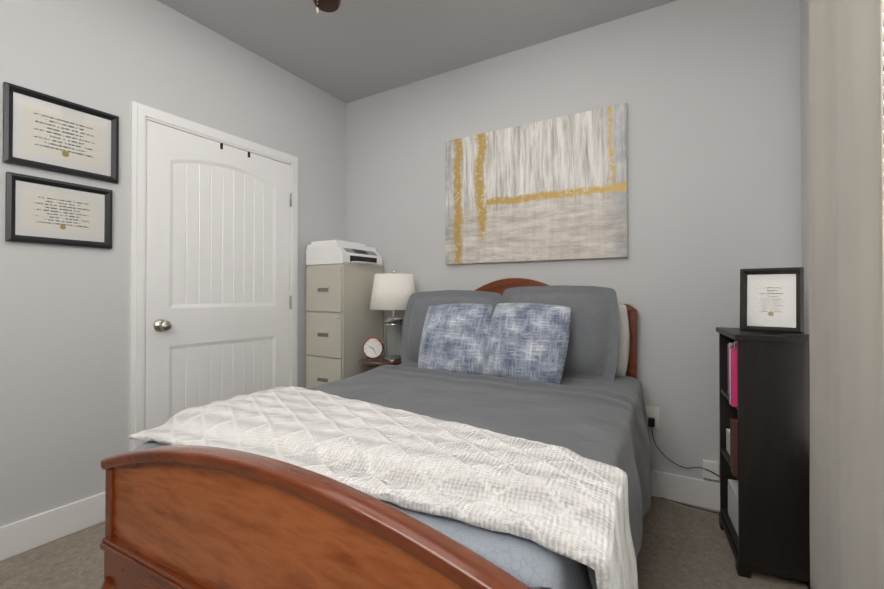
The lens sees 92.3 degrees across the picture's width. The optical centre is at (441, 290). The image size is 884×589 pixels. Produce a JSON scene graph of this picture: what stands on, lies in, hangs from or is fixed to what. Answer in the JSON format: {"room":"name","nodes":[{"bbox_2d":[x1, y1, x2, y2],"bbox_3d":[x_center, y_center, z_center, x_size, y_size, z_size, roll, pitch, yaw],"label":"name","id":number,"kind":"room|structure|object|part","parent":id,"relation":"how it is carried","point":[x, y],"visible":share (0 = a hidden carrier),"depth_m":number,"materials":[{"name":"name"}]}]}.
{"room":"bedroom","nodes":[
{"label":"bedroom","id":0,"kind":"room"},
{"bbox_2d":[0,0,345,526],"bbox_3d":[-1.385,-0.215,2.671,0.120,2.700,2.320,0,-1,31],"label":"wall","id":1,"kind":"structure","parent":0,"point":[64,364],"depth_m":2.07,"materials":[{"name":"grey paint"}]},
{"bbox_2d":[0,492,104,560],"bbox_3d":[-1.762,1.058,1.898,0.016,0.140,0.656,0,-1,31],"label":"baseboard","id":2,"kind":"structure","parent":1,"relation":"attached to","point":[26,534],"depth_m":1.90,"materials":[{"name":"white wood"}]},
{"bbox_2d":[5,172,112,248],"bbox_3d":[-1.735,-0.351,1.946,0.024,0.290,0.375,0,-1,31],"label":"frame","id":3,"kind":"object","parent":1,"relation":"attached to","point":[40,210],"visible":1,"depth_m":1.93,"materials":[{"name":"black"}]},
{"bbox_3d":[-1.736,-0.351,1.947,0.002,0.234,0.319,0,-1,31],"label":"glass","id":4,"kind":"part","parent":3,"relation":"part of","materials":[{"name":"clear glass"}]},
{"bbox_2d":[2,82,118,183],"bbox_3d":[-1.731,-0.704,1.955,0.024,0.335,0.410,0,-1,31],"label":"frame","id":5,"kind":"object","parent":1,"relation":"attached to","point":[42,131],"visible":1,"depth_m":1.93,"materials":[{"name":"black"}]},
{"bbox_3d":[-1.732,-0.704,1.956,0.002,0.279,0.354,0,-1,31],"label":"glass","id":6,"kind":"part","parent":5,"relation":"part of","materials":[{"name":"clear glass"}]},
{"bbox_2d":[129,101,297,450],"bbox_3d":[-1.296,0.082,2.615,0.086,2.104,1.060,0,-1,31],"label":"door frame","id":7,"kind":"structure","parent":1,"relation":"attached to","point":[141,114],"depth_m":2.22,"materials":[{"name":"white wood"}]},
{"bbox_2d":[145,120,291,442],"bbox_3d":[-1.320,0.115,2.636,0.023,2.022,0.931,0,-1,31],"label":"door","id":8,"kind":"structure","parent":1,"relation":"in","point":[217,257],"depth_m":2.55,"materials":[{"name":"white wood"}]},
{"bbox_2d":[220,143,249,157],"bbox_3d":[-1.300,-0.879,2.675,0.002,0.037,0.201,0,-1,31],"label":"hooks","id":9,"kind":"object","parent":8,"relation":"attached to","point":[221,145],"visible":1,"depth_m":2.60,"materials":[{"name":"black metal"}]},
{"bbox_3d":[-1.083,0.120,3.031,0.023,1.628,0.010,0,-1,31],"label":"door hinges","id":10,"kind":"part","parent":8,"relation":"part of","materials":[{"name":"silver metal"}]},
{"bbox_2d":[0,496,807,588],"bbox_3d":[-0.815,1.175,1.519,4.430,0.100,3.850,0,-1,31],"label":"floor","id":11,"kind":"structure","parent":0,"point":[684,548],"depth_m":1.77,"materials":[{"name":"carpet"}]},
{"bbox_2d":[306,263,383,388],"bbox_3d":[-0.726,0.479,3.189,0.360,1.320,0.460,0,-1,31],"label":"file cabinet","id":12,"kind":"object","parent":11,"relation":"on","point":[344,322],"visible":0.54,"depth_m":3.01,"materials":[{"name":"beige metal"}]},
{"bbox_2d":[306,240,382,266],"bbox_3d":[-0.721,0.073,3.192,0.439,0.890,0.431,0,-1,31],"label":"printer","id":13,"kind":"object","parent":12,"relation":"on","point":[331,252],"visible":0.79,"depth_m":3.05,"materials":[{"name":"white plastic"}]},
{"bbox_2d":[100,278,650,588],"bbox_3d":[0.025,0.525,1.826,1.566,1.214,1.961,0,-1,29],"label":"bed","id":14,"kind":"object","parent":11,"relation":"on","point":[493,435],"visible":1,"depth_m":1.17,"materials":[{"name":"grey fabric"}]},
{"bbox_3d":[-0.436,0.670,1.019,1.415,0.522,0.064,0,-1,29],"label":"footboard","id":15,"kind":"part","parent":14,"relation":"part of","materials":[{"name":"brown wood"}]},
{"bbox_2d":[135,441,592,588],"bbox_3d":[0.015,0.754,1.849,1.474,0.520,1.820,0,-1,29],"label":"quilt","id":16,"kind":"object","parent":14,"relation":"on","point":[537,564],"depth_m":0.81,"materials":[{"name":"grey fabric"}]},
{"bbox_2d":[128,386,637,588],"bbox_3d":[-0.234,0.714,1.322,1.543,0.610,0.620,0,-1,29],"label":"throw","id":17,"kind":"object","parent":14,"relation":"on","point":[550,509],"depth_m":1.03,"materials":[{"name":"white fabric"}]},
{"bbox_2d":[307,362,650,588],"bbox_3d":[0.056,0.681,1.901,1.560,0.500,1.653,0,-1,29],"label":"comforter","id":18,"kind":"object","parent":14,"relation":"on","point":[574,446],"depth_m":1.31,"materials":[{"name":"grey fabric"}]},
{"bbox_3d":[0.465,0.530,2.676,1.400,1.210,0.047,0,-1,29],"label":"headboard","id":19,"kind":"part","parent":14,"relation":"part of","materials":[{"name":"brown wood"}]},
{"bbox_2d":[615,304,629,376],"bbox_3d":[0.732,0.273,2.428,0.660,0.436,0.170,0,-1,29],"label":"pillow","id":20,"kind":"object","parent":14,"relation":"on","point":[623,359],"depth_m":2.27,"materials":[{"name":"white fabric"}]},
{"bbox_2d":[358,356,400,366],"bbox_3d":[-0.414,0.815,2.984,0.344,0.655,0.340,0,-1,31],"label":"nightstand","id":21,"kind":"object","parent":11,"relation":"on","point":[369,362],"visible":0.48,"depth_m":2.87,"materials":[{"name":"brown wood"}]},
{"bbox_2d":[362,338,383,359],"bbox_3d":[-0.478,0.410,2.945,0.146,0.160,0.038,0,0,-4],"label":"clock","id":22,"kind":"object","parent":21,"relation":"on","point":[372,348],"visible":1,"depth_m":2.93,"materials":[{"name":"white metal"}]},
{"bbox_2d":[370,270,415,359],"bbox_3d":[-0.342,0.171,3.016,0.342,0.630,0.342,0,-1,31],"label":"lamp","id":23,"kind":"object","parent":21,"relation":"on","point":[393,291],"visible":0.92,"depth_m":2.91,"materials":[{"name":"fabric"},{"name":"chrome"}]},
{"bbox_3d":[-0.342,0.011,3.017,0.342,0.246,0.342,0,-1,31],"label":"lamp shade","id":24,"kind":"part","parent":23,"relation":"part of","materials":[{"name":"white fabric"}]},
{"bbox_3d":[-0.342,0.351,3.015,0.138,0.252,0.138,0,-1,31],"label":"glass","id":25,"kind":"part","parent":23,"relation":"part of","materials":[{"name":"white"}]},
{"bbox_2d":[716,327,809,588],"bbox_3d":[1.364,0.653,1.811,0.278,0.950,0.420,0,-1,24],"label":"bookcase","id":26,"kind":"object","parent":11,"relation":"on","point":[764,413],"visible":0.88,"depth_m":1.64,"materials":[{"name":"black wood"}]},
{"bbox_2d":[726,341,737,534],"bbox_3d":[1.369,0.625,1.797,0.270,0.818,0.368,0,-1,31],"label":"books","id":27,"kind":"object","parent":26,"relation":"on","point":[731,346],"depth_m":1.82,"materials":[{"name":"multicoloured paper"}]},
{"bbox_2d":[740,267,803,333],"bbox_3d":[1.354,0.046,1.745,0.205,0.262,0.095,0,-8,41],"label":"framed picture","id":28,"kind":"object","parent":26,"relation":"on","point":[771,300],"visible":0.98,"depth_m":1.72,"materials":[{"name":"white paper"}]},
{"label":"glass","id":29,"kind":"part","parent":28,"relation":"part of","materials":[{"name":"clear glass"}]},
{"bbox_2d":[157,0,676,102],"bbox_3d":[-0.815,-1.625,1.542,4.430,0.100,3.850,0,-1,31],"label":"ceiling","id":30,"kind":"structure","parent":0,"point":[347,51],"depth_m":2.56,"materials":[{"name":"grey paint"}]},
{"bbox_2d":[313,0,340,13],"bbox_3d":[-0.530,-1.324,1.763,0.904,0.497,0.973,0,-1,31],"label":"fan","id":31,"kind":"object","parent":30,"relation":"hanging from","point":[328,5],"visible":1,"depth_m":1.69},
{"bbox_2d":[346,0,801,482],"bbox_3d":[0.583,-0.215,2.773,3.150,2.700,0.120,0,-1,31],"label":"wall","id":32,"kind":"structure","parent":0,"point":[708,92],"depth_m":2.33,"materials":[{"name":"grey paint"}]},
{"bbox_2d":[445,103,627,264],"bbox_3d":[0.541,-0.619,2.710,1.186,0.872,0.034,0,-1,31],"label":"canvas art","id":33,"kind":"object","parent":32,"relation":"attached to","point":[551,189],"visible":0.96,"depth_m":2.64,"materials":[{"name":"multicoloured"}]},
{"bbox_2d":[651,470,719,510],"bbox_3d":[0.460,1.065,2.757,2.914,0.140,0.016,0,-1,31],"label":"baseboard","id":34,"kind":"structure","parent":32,"relation":"attached to","point":[692,491],"depth_m":2.25,"materials":[{"name":"white wood"}]},
{"bbox_2d":[800,0,808,333],"bbox_3d":[0.922,-0.233,0.489,0.220,2.700,3.450,0,-1,31],"label":"wall","id":35,"kind":"structure","parent":0,"point":[804,49],"depth_m":1.96,"materials":[{"name":"grey paint"}]},
{"bbox_2d":[808,0,883,588],"bbox_3d":[1.097,-0.203,1.170,0.073,2.470,0.797,0,-1,34],"label":"curtain","id":36,"kind":"object","parent":35,"relation":"hanging from","point":[846,220],"visible":1,"depth_m":0.87,"materials":[{"name":"fabric"}]},
{"bbox_3d":[1.149,-0.206,0.819,0.050,1.650,1.750,0,-1,31],"label":"window","id":37,"kind":"structure","parent":35,"relation":"in","visible":0},
{"bbox_2d":[883,12,883,165],"bbox_3d":[1.149,-0.206,0.819,0.004,1.550,1.650,0,-1,31],"label":"window","id":38,"kind":"structure","parent":37,"relation":"attached to","point":[883,108],"depth_m":1.50,"materials":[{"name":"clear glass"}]},
{"bbox_2d":[883,0,883,160],"bbox_3d":[1.086,-0.217,0.857,0.056,1.622,1.738,0,-1,31],"label":"window blinds","id":39,"kind":"object","parent":38,"relation":"attached to","point":[883,60],"depth_m":1.30,"materials":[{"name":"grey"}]}
]}

